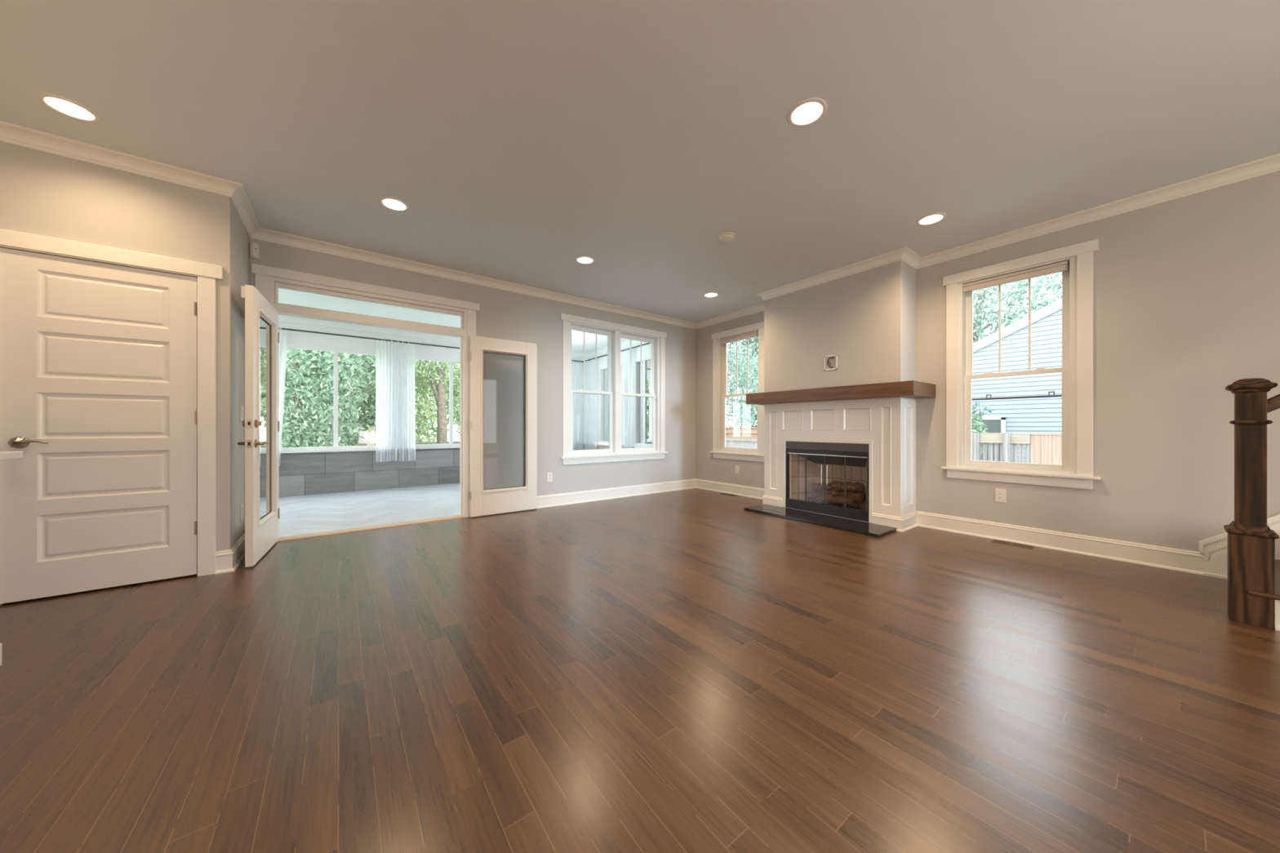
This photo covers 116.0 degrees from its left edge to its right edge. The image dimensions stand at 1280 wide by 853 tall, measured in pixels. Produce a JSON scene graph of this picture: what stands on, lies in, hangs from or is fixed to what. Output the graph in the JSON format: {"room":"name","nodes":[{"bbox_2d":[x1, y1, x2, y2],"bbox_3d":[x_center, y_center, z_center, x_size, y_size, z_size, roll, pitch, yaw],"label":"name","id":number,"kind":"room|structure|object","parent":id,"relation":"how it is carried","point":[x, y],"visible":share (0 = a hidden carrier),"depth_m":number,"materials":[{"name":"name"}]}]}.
{"room":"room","nodes":[
{"label":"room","id":0,"kind":"room"},
{"bbox_2d":[0,141,233,551],"bbox_3d":[-5.074,-0.420,1.241,5.390,2.875,0.120,0,0,-37],"label":"wall","id":1,"kind":"structure","parent":0,"point":[42,193],"depth_m":2.57,"materials":[{"name":"paint"}]},
{"bbox_2d":[0,247,197,604],"bbox_3d":[-3.305,-0.005,2.481,0.770,2.017,0.097,0,0,-37],"label":"door","id":2,"kind":"structure","parent":1,"relation":"in","point":[99,361],"depth_m":2.46,"materials":[{"name":"white wood"}]},
{"bbox_2d":[0,228,222,605],"bbox_3d":[-3.347,-0.048,2.526,1.016,2.130,0.147,0,0,-37],"label":"door frame","id":3,"kind":"structure","parent":1,"relation":"attached to","point":[206,274],"depth_m":2.72,"materials":[{"name":"white wood"}]},
{"bbox_2d":[0,120,695,329],"bbox_3d":[-3.109,-1.655,3.082,10.745,0.085,0.845,0,0,-37],"label":"crown molding","id":4,"kind":"structure","parent":1,"relation":"attached to","point":[10,133],"depth_m":3.05,"materials":[{"name":"white wood"}]},
{"bbox_2d":[233,205,248,545],"bbox_3d":[-3.202,-0.420,3.134,0.120,2.875,0.650,0,0,-37],"label":"wall","id":5,"kind":"structure","parent":0,"point":[241,238],"depth_m":3.06,"materials":[{"name":"paint"}]},
{"bbox_2d":[214,533,244,574],"bbox_3d":[-3.119,0.942,3.091,0.096,0.150,0.778,0,0,-37],"label":"baseboard","id":6,"kind":"structure","parent":5,"relation":"attached to","point":[226,561],"depth_m":2.81,"materials":[{"name":"white wood"}]},
{"bbox_2d":[240,503,243,519],"bbox_3d":[-3.123,0.667,3.137,0.008,0.120,0.076,0,0,-37],"label":"wall outlet","id":7,"kind":"object","parent":5,"relation":"attached to","point":[241,504],"visible":1,"depth_m":3.12,"materials":[{"name":"white plastic"}]},
{"bbox_2d":[240,405,243,421],"bbox_3d":[-3.127,-0.101,3.143,0.009,0.120,0.120,0,0,-37],"label":"light switch","id":8,"kind":"object","parent":5,"relation":"attached to","point":[241,406],"visible":0.97,"depth_m":3.11,"materials":[{"name":"white plastic"}]},
{"bbox_2d":[279,483,459,537],"bbox_3d":[-2.938,1.017,5.684,6.550,0.001,2.825,0,0,-37],"label":"porch floor","id":9,"kind":"structure","parent":0,"point":[319,503],"depth_m":4.98,"materials":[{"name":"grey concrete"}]},
{"bbox_2d":[279,322,586,497],"bbox_3d":[-3.811,-0.298,6.875,6.790,2.790,0.152,0,0,-37],"label":"wall","id":10,"kind":"structure","parent":0,"point":[303,473],"depth_m":6.32,"materials":[{"name":"tile"}]},
{"bbox_2d":[280,342,376,451],"bbox_3d":[-4.693,-0.429,6.159,1.420,1.568,0.074,0,0,-37],"label":"window","id":11,"kind":"structure","parent":10,"relation":"in","point":[335,350],"depth_m":6.15,"materials":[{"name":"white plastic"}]},
{"bbox_2d":[279,327,583,362],"bbox_3d":[-3.695,-1.395,6.812,6.170,0.034,0.102,0,0,-37],"label":"curtain rod","id":12,"kind":"object","parent":10,"relation":"attached to","point":[279,327],"visible":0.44,"depth_m":6.31,"materials":[{"name":"grey metal"}]},
{"bbox_2d":[279,328,288,466],"bbox_3d":[-5.263,-0.417,5.587,0.520,1.972,0.066,0,0,-37],"label":"sheer curtain","id":13,"kind":"object","parent":12,"relation":"hanging from","point":[283,333],"visible":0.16,"depth_m":5.71,"materials":[{"name":"fabric"}]},
{"bbox_2d":[375,338,399,462],"bbox_3d":[-4.084,-0.417,6.477,0.325,1.972,0.068,0,0,-37],"label":"sheer curtain","id":14,"kind":"object","parent":12,"relation":"hanging from","point":[387,374],"visible":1,"depth_m":6.47,"materials":[{"name":"fabric"}]},
{"bbox_2d":[397,341,415,461],"bbox_3d":[-3.872,-0.411,6.636,0.265,1.984,0.066,0,0,-37],"label":"sheer curtain","id":15,"kind":"object","parent":12,"relation":"hanging from","point":[406,388],"visible":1,"depth_m":6.64,"materials":[{"name":"fabric"}]},
{"bbox_2d":[571,360,583,450],"bbox_3d":[-1.528,-0.417,8.402,0.775,1.972,0.067,0,0,-37],"label":"sheer curtain","id":16,"kind":"object","parent":12,"relation":"hanging from","point":[576,366],"visible":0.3,"depth_m":8.55,"materials":[{"name":"fabric"}]},
{"bbox_2d":[414,355,459,447],"bbox_3d":[-3.375,-0.429,7.152,1.420,1.568,0.074,0,0,-37],"label":"window","id":17,"kind":"structure","parent":10,"relation":"in","point":[451,361],"depth_m":7.13,"materials":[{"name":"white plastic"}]},
{"bbox_2d":[279,315,643,358],"bbox_3d":[-2.938,-1.548,5.684,6.550,0.090,2.825,0,0,-37],"label":"crown molding","id":18,"kind":"structure","parent":10,"relation":"attached to","point":[287,319],"depth_m":6.51,"materials":[{"name":"white wood"}]},
{"bbox_2d":[280,442,650,453],"bbox_3d":[-2.938,0.369,5.684,6.550,0.028,2.825,0,0,-37],"label":"sill","id":19,"kind":"structure","parent":10,"relation":"attached to","point":[637,446],"depth_m":6.26,"materials":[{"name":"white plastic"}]},
{"bbox_2d":[278,288,630,353],"bbox_3d":[-2.981,-1.643,5.740,6.830,0.100,2.965,0,0,-37],"label":"ceiling","id":20,"kind":"structure","parent":0,"point":[285,295],"depth_m":5.54,"materials":[{"name":"white paint"}]},
{"bbox_2d":[248,238,695,496],"bbox_3d":[-1.246,-0.420,5.104,5.615,2.875,0.140,0,0,-37],"label":"wall","id":21,"kind":"structure","parent":0,"point":[502,314],"depth_m":4.93,"materials":[{"name":"paint"}]},
{"bbox_2d":[248,242,259,259],"bbox_3d":[-3.308,-1.507,3.429,0.060,0.128,0.051,0,0,-37],"label":"sensor","id":22,"kind":"object","parent":21,"relation":"attached to","point":[254,248],"visible":1,"depth_m":3.42,"materials":[{"name":"white plastic"}]},
{"bbox_2d":[251,263,479,537],"bbox_3d":[-2.622,-0.189,4.048,1.874,2.412,0.168,0,0,-37],"label":"door frame","id":23,"kind":"structure","parent":21,"relation":"in","point":[268,280],"depth_m":4.05,"materials":[{"name":"white wood"}]},
{"bbox_2d":[237,284,279,568],"bbox_3d":[-3.005,0.002,3.191,0.158,2.030,0.778,0,0,-32],"label":"door","id":24,"kind":"structure","parent":23,"relation":"attached to","point":[261,424],"depth_m":3.08,"materials":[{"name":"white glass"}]},
{"bbox_2d":[470,335,537,518],"bbox_3d":[-1.576,0.002,4.686,0.801,2.030,0.073,0,0,-38],"label":"door","id":25,"kind":"structure","parent":23,"relation":"attached to","point":[483,503],"depth_m":4.61,"materials":[{"name":"white wood"}]},
{"bbox_2d":[546,471,552,481],"bbox_3d":[-1.147,0.643,5.085,0.076,0.120,0.008,0,0,-37],"label":"wall outlet","id":26,"kind":"object","parent":21,"relation":"attached to","point":[549,475],"visible":1,"depth_m":5.08,"materials":[{"name":"white plastic"}]},
{"bbox_2d":[560,313,667,464],"bbox_3d":[-0.341,-0.484,5.751,1.812,1.958,0.185,0,0,-37],"label":"window","id":27,"kind":"structure","parent":21,"relation":"in","point":[614,332],"depth_m":5.71,"materials":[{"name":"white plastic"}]},
{"bbox_2d":[536,478,695,508],"bbox_3d":[-0.461,0.942,5.590,3.496,0.150,0.028,0,0,-37],"label":"baseboard","id":28,"kind":"structure","parent":21,"relation":"attached to","point":[562,499],"depth_m":5.62,"materials":[{"name":"white wood"}]},
{"bbox_2d":[586,342,650,449],"bbox_3d":[-0.272,-0.298,7.694,0.152,2.790,2.825,0,0,-37],"label":"wall","id":29,"kind":"structure","parent":0,"point":[646,349],"depth_m":7.42,"materials":[{"name":"white paint"}]},
{"bbox_2d":[599,361,621,444],"bbox_3d":[-0.499,-0.444,7.927,0.074,1.598,1.060,0,0,-37],"label":"window","id":30,"kind":"structure","parent":29,"relation":"in","point":[603,399],"depth_m":8.28,"materials":[{"name":"white plastic"}]},
{"bbox_2d":[585,342,650,361],"bbox_3d":[-0.366,-1.424,7.620,0.102,0.052,2.580,0,0,-37],"label":"curtain rod","id":31,"kind":"object","parent":29,"relation":"attached to","point":[646,343],"visible":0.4,"depth_m":7.43,"materials":[{"name":"metal"}]},
{"bbox_2d":[584,359,596,449],"bbox_3d":[-1.038,-0.426,8.454,0.060,1.974,0.490,0,0,-37],"label":"sheer curtain","id":32,"kind":"object","parent":31,"relation":"hanging from","point":[590,415],"visible":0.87,"depth_m":8.41,"materials":[{"name":"fabric"}]},
{"bbox_2d":[621,348,631,448],"bbox_3d":[-0.248,-0.431,7.402,0.063,1.984,0.360,0,0,-37],"label":"sheer curtain","id":33,"kind":"object","parent":31,"relation":"hanging from","point":[626,401],"visible":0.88,"depth_m":7.39,"materials":[{"name":"fabric"}]},
{"bbox_2d":[634,355,652,447],"bbox_3d":[0.217,-0.444,6.976,0.074,1.598,0.980,0,0,-37],"label":"window","id":34,"kind":"structure","parent":29,"relation":"in","point":[642,405],"depth_m":7.17,"materials":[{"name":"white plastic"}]},
{"bbox_2d":[0,488,1279,852],"bbox_3d":[-0.528,1.047,-0.226,10.885,0.060,9.275,0,0,-37],"label":"floor","id":35,"kind":"structure","parent":0,"point":[693,670],"depth_m":1.48,"materials":[{"name":"brown wood"}]},
{"bbox_2d":[0,451,22,666],"bbox_3d":[-2.717,0.562,0.531,1.500,0.910,1.920,0,0,-37],"label":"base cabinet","id":36,"kind":"object","parent":35,"relation":"on","point":[3,455],"visible":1,"depth_m":1.69,"materials":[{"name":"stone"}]},
{"bbox_2d":[0,451,22,460],"bbox_3d":[-2.717,0.122,0.531,1.500,0.031,1.920,0,0,-37],"label":"countertop","id":37,"kind":"structure","parent":36,"relation":"on","point":[3,455],"depth_m":1.69,"materials":[{"name":"stone"}]},
{"bbox_2d":[276,515,464,542],"bbox_3d":[-2.632,1.009,4.045,1.570,0.016,0.162,0,0,-37],"label":"threshold","id":38,"kind":"object","parent":35,"relation":"on","point":[455,517],"visible":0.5,"depth_m":3.94,"materials":[{"name":"brown wood"}]},
{"bbox_2d":[720,493,737,496],"bbox_3d":[1.322,1.015,5.977,0.117,0.004,0.265,0,0,-37],"label":"floor vent","id":39,"kind":"object","parent":35,"relation":"in","point":[726,494],"visible":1,"depth_m":5.99,"materials":[{"name":"brown wood"}]},
{"bbox_2d":[744,503,897,537],"bbox_3d":[1.891,1.002,4.390,0.415,0.029,1.522,0,0,-37],"label":"hearth slab","id":40,"kind":"object","parent":35,"relation":"on","point":[840,523],"visible":1,"depth_m":4.21,"materials":[{"name":"black stone"}]},
{"bbox_2d":[762,397,918,532],"bbox_3d":[2.206,0.367,4.614,0.413,1.300,1.613,0,0,-37],"label":"fireplace surround","id":41,"kind":"object","parent":35,"relation":"on","point":[888,425],"visible":0.88,"depth_m":4.10,"materials":[{"name":"white wood"}]},
{"bbox_2d":[785,441,868,522],"bbox_3d":[2.217,0.583,4.614,0.375,0.808,0.964,0,0,-37],"label":"firebox insert","id":42,"kind":"object","parent":41,"relation":"in","point":[810,463],"depth_m":4.64,"materials":[{"name":"metal"}]},
{"bbox_2d":[807,491,853,506],"bbox_3d":[2.182,0.826,4.601,0.106,0.108,0.522,0,0,-37],"label":"log","id":43,"kind":"object","parent":42,"relation":"on","point":[812,495],"visible":0.9,"depth_m":4.56,"materials":[{"name":"brown wood"}]},
{"bbox_2d":[811,482,832,491],"bbox_3d":[2.159,0.714,4.721,0.239,0.122,0.104,0,0,36],"label":"log","id":44,"kind":"object","parent":43,"relation":"on","point":[815,486],"visible":0.77,"depth_m":4.70,"materials":[{"name":"brown wood"}]},
{"bbox_2d":[831,488,838,496],"bbox_3d":[2.235,0.740,4.576,0.066,0.106,0.172,0,0,29],"label":"log","id":45,"kind":"object","parent":43,"relation":"on","point":[835,492],"visible":0.79,"depth_m":4.52,"materials":[{"name":"brown wood"}]},
{"bbox_2d":[796,453,866,466],"bbox_3d":[2.224,0.337,4.620,0.306,0.240,0.924,0,0,-37],"label":"hood","id":46,"kind":"object","parent":42,"relation":"attached to","point":[802,460],"depth_m":4.69,"materials":[{"name":"black metal"}]},
{"bbox_2d":[812,490,865,503],"bbox_3d":[2.290,0.791,4.631,0.156,0.145,0.563,0,0,-37],"label":"log","id":47,"kind":"object","parent":42,"relation":"on","point":[858,497],"visible":0.44,"depth_m":4.44,"materials":[{"name":"brown wood"}]},
{"bbox_2d":[830,480,864,493],"bbox_3d":[2.333,0.677,4.508,0.124,0.136,0.335,0,0,-42],"label":"log","id":48,"kind":"object","parent":47,"relation":"on","point":[851,486],"visible":0.92,"depth_m":4.46,"materials":[{"name":"brown wood"}]},
{"bbox_2d":[991,539,1035,549],"bbox_3d":[3.221,1.015,3.458,0.117,0.004,0.265,0,0,-37],"label":"floor vent","id":49,"kind":"object","parent":35,"relation":"in","point":[1017,544],"visible":1,"depth_m":3.45,"materials":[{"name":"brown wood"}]},
{"bbox_2d":[1223,377,1279,630],"bbox_3d":[3.185,0.384,2.088,0.150,1.267,0.150,0,0,-37],"label":"newel post","id":50,"kind":"object","parent":35,"relation":"on","point":[1251,541],"visible":1,"depth_m":2.06,"materials":[{"name":"brown wood"}]},
{"bbox_2d":[1266,394,1279,413],"bbox_3d":[3.351,-0.270,1.867,0.068,0.410,0.468,0,0,-37],"label":"handrail","id":51,"kind":"object","parent":50,"relation":"attached to","point":[1273,403],"visible":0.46,"depth_m":2.02,"materials":[{"name":"brown wood"}]},
{"bbox_2d":[1246,559,1279,631],"bbox_3d":[3.683,0.839,2.139,1.004,0.356,0.546,0,0,-37],"label":"staircase","id":52,"kind":"structure","parent":35,"relation":"on","point":[1276,597],"depth_m":2.02,"materials":[{"name":"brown wood"}]},
{"bbox_2d":[0,0,1279,322],"bbox_3d":[-0.564,-1.698,-0.178,10.885,0.001,9.395,0,0,-37],"label":"ceiling","id":53,"kind":"structure","parent":0,"point":[521,140],"depth_m":2.19,"materials":[{"name":"paint"}]},
{"bbox_2d":[35,92,101,122],"bbox_3d":[-3.039,-1.720,2.132,0.200,0.059,0.200,0,0,-37],"label":"recessed light","id":54,"kind":"object","parent":53,"relation":"in","point":[65,106],"visible":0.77,"depth_m":2.15,"materials":[{"name":"white plastic"}]},
{"bbox_2d":[378,196,409,211],"bbox_3d":[-1.874,-1.720,3.052,0.200,0.059,0.200,0,0,-37],"label":"recessed light","id":55,"kind":"object","parent":53,"relation":"in","point":[390,202],"visible":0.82,"depth_m":3.08,"materials":[{"name":"white plastic"}]},
{"bbox_2d":[575,255,595,264],"bbox_3d":[-0.560,-1.720,4.076,0.200,0.059,0.200,0,0,-37],"label":"recessed light","id":56,"kind":"object","parent":53,"relation":"in","point":[584,260],"visible":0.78,"depth_m":4.12,"materials":[{"name":"white plastic"}]},
{"bbox_2d":[703,292,719,297],"bbox_3d":[0.915,-1.720,5.148,0.200,0.059,0.200,0,0,-37],"label":"recessed light","id":57,"kind":"object","parent":53,"relation":"in","point":[708,294],"visible":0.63,"depth_m":5.20,"materials":[{"name":"white plastic"}]},
{"bbox_2d":[718,231,734,242],"bbox_3d":[0.771,-1.679,3.562,0.144,0.038,0.144,0,0,-37],"label":"smoke detector","id":58,"kind":"object","parent":53,"relation":"attached to","point":[726,237],"visible":1,"depth_m":3.52,"materials":[{"name":"white plastic"}]},
{"bbox_2d":[786,97,826,127],"bbox_3d":[0.903,-1.720,2.165,0.200,0.059,0.200,0,0,-37],"label":"recessed light","id":59,"kind":"object","parent":53,"relation":"in","point":[806,112],"visible":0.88,"depth_m":2.19,"materials":[{"name":"white plastic"}]},
{"bbox_2d":[915,212,946,225],"bbox_3d":[2.380,-1.720,3.272,0.200,0.059,0.200,0,0,-37],"label":"recessed light","id":60,"kind":"object","parent":53,"relation":"in","point":[933,218],"visible":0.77,"depth_m":3.30,"materials":[{"name":"white plastic"}]},
{"bbox_2d":[764,260,915,404],"bbox_3d":[2.217,-1.071,4.622,0.385,1.575,1.557,0,0,-37],"label":"wall","id":61,"kind":"structure","parent":0,"point":[867,318],"depth_m":4.31,"materials":[{"name":"paint"}]},
{"bbox_2d":[823,354,837,370],"bbox_3d":[2.111,-0.708,4.433,0.012,0.166,0.148,0,0,-37],"label":"wall outlet","id":62,"kind":"object","parent":61,"relation":"attached to","point":[830,362],"visible":1,"depth_m":4.43,"materials":[{"name":"white plastic"}]},
{"bbox_2d":[746,380,935,404],"bbox_3d":[2.150,-0.352,4.554,0.573,0.134,1.875,0,0,-37],"label":"mantel beam","id":63,"kind":"structure","parent":61,"relation":"attached to","point":[911,388],"depth_m":4.10,"materials":[{"name":"brown wood"}]},
{"bbox_2d":[695,171,1279,551],"bbox_3d":[3.726,-0.420,3.056,0.140,2.875,9.395,0,0,-37],"label":"wall","id":64,"kind":"structure","parent":0,"point":[1186,290],"depth_m":2.92,"materials":[{"name":"paint"}]},
{"bbox_2d":[695,478,764,499],"bbox_3d":[1.403,0.942,5.998,0.028,0.150,1.620,0,0,-37],"label":"baseboard","id":65,"kind":"structure","parent":64,"relation":"attached to","point":[739,490],"depth_m":6.04,"materials":[{"name":"white wood"}]},
{"bbox_2d":[710,321,764,462],"bbox_3d":[1.490,-0.484,5.976,0.185,1.958,1.034,0,0,-37],"label":"window","id":66,"kind":"structure","parent":64,"relation":"in","point":[720,451],"depth_m":6.17,"materials":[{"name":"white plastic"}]},
{"bbox_2d":[720,331,758,344],"bbox_3d":[1.472,-1.321,5.979,0.046,0.080,0.693,0,0,-37],"label":"roller shade","id":67,"kind":"object","parent":66,"relation":"attached to","point":[754,334],"visible":0.98,"depth_m":5.94,"materials":[{"name":"fabric"}]},
{"bbox_2d":[735,465,739,473],"bbox_3d":[1.447,0.641,5.956,0.008,0.120,0.076,0,0,-37],"label":"wall outlet","id":68,"kind":"object","parent":64,"relation":"attached to","point":[737,467],"visible":1,"depth_m":5.95,"materials":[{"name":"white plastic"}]},
{"bbox_2d":[695,153,1279,329],"bbox_3d":[3.529,-1.655,2.820,0.460,0.085,9.255,0,0,-37],"label":"crown molding","id":69,"kind":"structure","parent":64,"relation":"attached to","point":[1271,164],"depth_m":3.36,"materials":[{"name":"white wood"}]},
{"bbox_2d":[995,488,1006,502],"bbox_3d":[3.233,0.619,3.587,0.008,0.120,0.076,0,0,-37],"label":"wall outlet","id":70,"kind":"object","parent":64,"relation":"attached to","point":[1000,494],"visible":1,"depth_m":3.58,"materials":[{"name":"white plastic"}]},
{"bbox_2d":[941,238,1100,489],"bbox_3d":[3.318,-0.484,3.552,0.185,1.958,1.018,0,0,-37],"label":"window","id":71,"kind":"structure","parent":64,"relation":"in","point":[1076,469],"depth_m":3.42,"materials":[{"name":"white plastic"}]},
{"bbox_2d":[962,260,1067,292],"bbox_3d":[3.298,-1.321,3.556,0.046,0.080,0.690,0,0,-37],"label":"roller shade","id":72,"kind":"object","parent":71,"relation":"attached to","point":[1060,266],"visible":1,"depth_m":3.51,"materials":[{"name":"fabric"}]},
{"bbox_2d":[915,511,1203,575],"bbox_3d":[3.344,0.942,3.424,0.028,0.150,1.713,0,0,-37],"label":"baseboard","id":73,"kind":"structure","parent":64,"relation":"attached to","point":[1170,558],"depth_m":3.22,"materials":[{"name":"white wood"}]},
{"bbox_2d":[1199,514,1279,579],"bbox_3d":[4.265,0.343,2.202,0.028,1.347,1.382,0,0,-37],"label":"skirt board","id":74,"kind":"object","parent":64,"relation":"attached to","point":[1214,549],"visible":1,"depth_m":2.69,"materials":[{"name":"white wood"}]},
{"label":"outside","id":75,"kind":"structure","parent":0,"visible":0},
{"bbox_2d":[416,437,459,442],"bbox_3d":[2.949,1.667,21.007,90.000,0.200,90.000,0,0,-37],"label":"lawn","id":76,"kind":"structure","parent":75,"point":[455,439],"depth_m":47.99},
{"bbox_2d":[281,353,348,443],"bbox_3d":[-16.493,-3.348,18.897,6.074,9.849,4.589,0,0,-30],"label":"tree","id":77,"kind":"object","parent":76,"relation":"on","point":[306,403],"visible":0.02,"depth_m":18.63,"materials":[{"name":"green plant"}]},
{"bbox_2d":[281,347,366,447],"bbox_3d":[-7.588,-0.938,8.819,2.568,5.019,2.260,0,0,-42],"label":"tree","id":78,"kind":"object","parent":76,"relation":"on","point":[321,407],"visible":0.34,"depth_m":8.66,"materials":[{"name":"green plant"}]},
{"bbox_2d":[322,418,375,444],"bbox_3d":[-11.235,0.577,16.233,3.100,1.980,2.750,0,0,-37],"label":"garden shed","id":79,"kind":"object","parent":76,"relation":"on","point":[370,437],"visible":0.02,"depth_m":15.28,"materials":[{"name":"white wood"}]},
{"bbox_2d":[286,350,417,445],"bbox_3d":[-7.576,-0.997,10.543,3.005,5.136,2.674,0,0,-37],"label":"tree","id":80,"kind":"object","parent":76,"relation":"on","point":[367,420],"visible":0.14,"depth_m":10.55,"materials":[{"name":"green plant"}]},
{"bbox_2d":[286,441,459,447],"bbox_3d":[-6.735,1.067,15.580,20.000,1.000,0.050,0,0,-37],"label":"wooden fence","id":81,"kind":"object","parent":76,"relation":"on","point":[420,442],"visible":0.04,"depth_m":14.56,"materials":[{"name":"wood"}]},
{"bbox_2d":[364,358,430,414],"bbox_3d":[-7.771,-1.214,12.693,2.068,5.563,2.041,0,0,-8],"label":"tree","id":82,"kind":"object","parent":76,"relation":"on","point":[422,393],"visible":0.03,"depth_m":12.81,"materials":[{"name":"green plant"}]},
{"bbox_2d":[365,361,459,442],"bbox_3d":[-12.320,-3.360,21.387,6.299,9.871,4.548,0,0,-37],"label":"tree","id":83,"kind":"object","parent":76,"relation":"on","point":[433,418],"visible":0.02,"depth_m":21.27,"materials":[{"name":"green plant"}]},
{"bbox_2d":[414,359,459,444],"bbox_3d":[-6.236,-1.433,12.825,3.202,6.005,2.512,0,0,-21],"label":"tree","id":84,"kind":"object","parent":76,"relation":"on","point":[438,388],"visible":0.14,"depth_m":12.29,"materials":[{"name":"green plant"}]},
{"bbox_2d":[725,426,757,439],"bbox_3d":[2.981,0.794,14.144,0.050,1.545,8.000,0,0,-37],"label":"wooden fence","id":85,"kind":"object","parent":76,"relation":"on","point":[748,433],"visible":0.05,"depth_m":13.52,"materials":[{"name":"brown wood"}]},
{"bbox_2d":[725,438,757,448],"bbox_3d":[2.556,0.962,12.383,0.050,1.210,7.500,0,0,-37],"label":"wooden fence","id":86,"kind":"object","parent":76,"relation":"on","point":[730,442],"visible":0.02,"depth_m":11.78,"materials":[{"name":"white wood"}]},
{"bbox_2d":[725,341,758,426],"bbox_3d":[3.753,-0.881,15.606,2.253,4.902,2.286,0,0,-37],"label":"tree","id":87,"kind":"object","parent":76,"relation":"on","point":[740,363],"visible":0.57,"depth_m":15.27,"materials":[{"name":"green plant"}]},
{"bbox_2d":[727,337,758,426],"bbox_3d":[7.654,-3.359,23.922,6.110,9.870,4.618,0,0,-42],"label":"tree","id":88,"kind":"object","parent":76,"relation":"on","point":[753,342],"visible":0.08,"depth_m":22.80,"materials":[{"name":"green plant"}]},
{"bbox_2d":[971,401,995,453],"bbox_3d":[7.837,0.491,9.364,0.497,2.152,0.593,0,0,-4],"label":"shrub","id":89,"kind":"object","parent":76,"relation":"on","point":[976,428],"visible":0.3,"depth_m":9.27,"materials":[{"name":"green plant"}]},
{"bbox_2d":[971,432,1030,462],"bbox_3d":[5.912,0.842,7.907,0.120,1.450,2.600,0,0,-37],"label":"picket fence","id":90,"kind":"object","parent":76,"relation":"on","point":[1005,440],"visible":0.13,"depth_m":7.16,"materials":[{"name":"white wood"}]},
{"bbox_2d":[971,297,1062,463],"bbox_3d":[14.993,-1.391,9.299,9.260,5.916,13.200,0,0,-37],"label":"house","id":91,"kind":"structure","parent":76,"relation":"on","point":[1035,415],"depth_m":9.51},
{"bbox_2d":[973,271,1062,342],"bbox_3d":[15.873,-3.186,19.669,5.105,9.520,11.742,0,0,-34],"label":"tree","id":92,"kind":"object","parent":76,"relation":"on","point":[978,321],"visible":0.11,"depth_m":17.44,"materials":[{"name":"green plant"}]},
{"bbox_2d":[1030,433,1062,464],"bbox_3d":[7.679,0.842,5.607,0.035,1.450,3.450,0,0,-37],"label":"wooden fence","id":93,"kind":"object","parent":76,"relation":"on","point":[1051,443],"visible":0.06,"depth_m":6.72,"materials":[{"name":"beige wood"}]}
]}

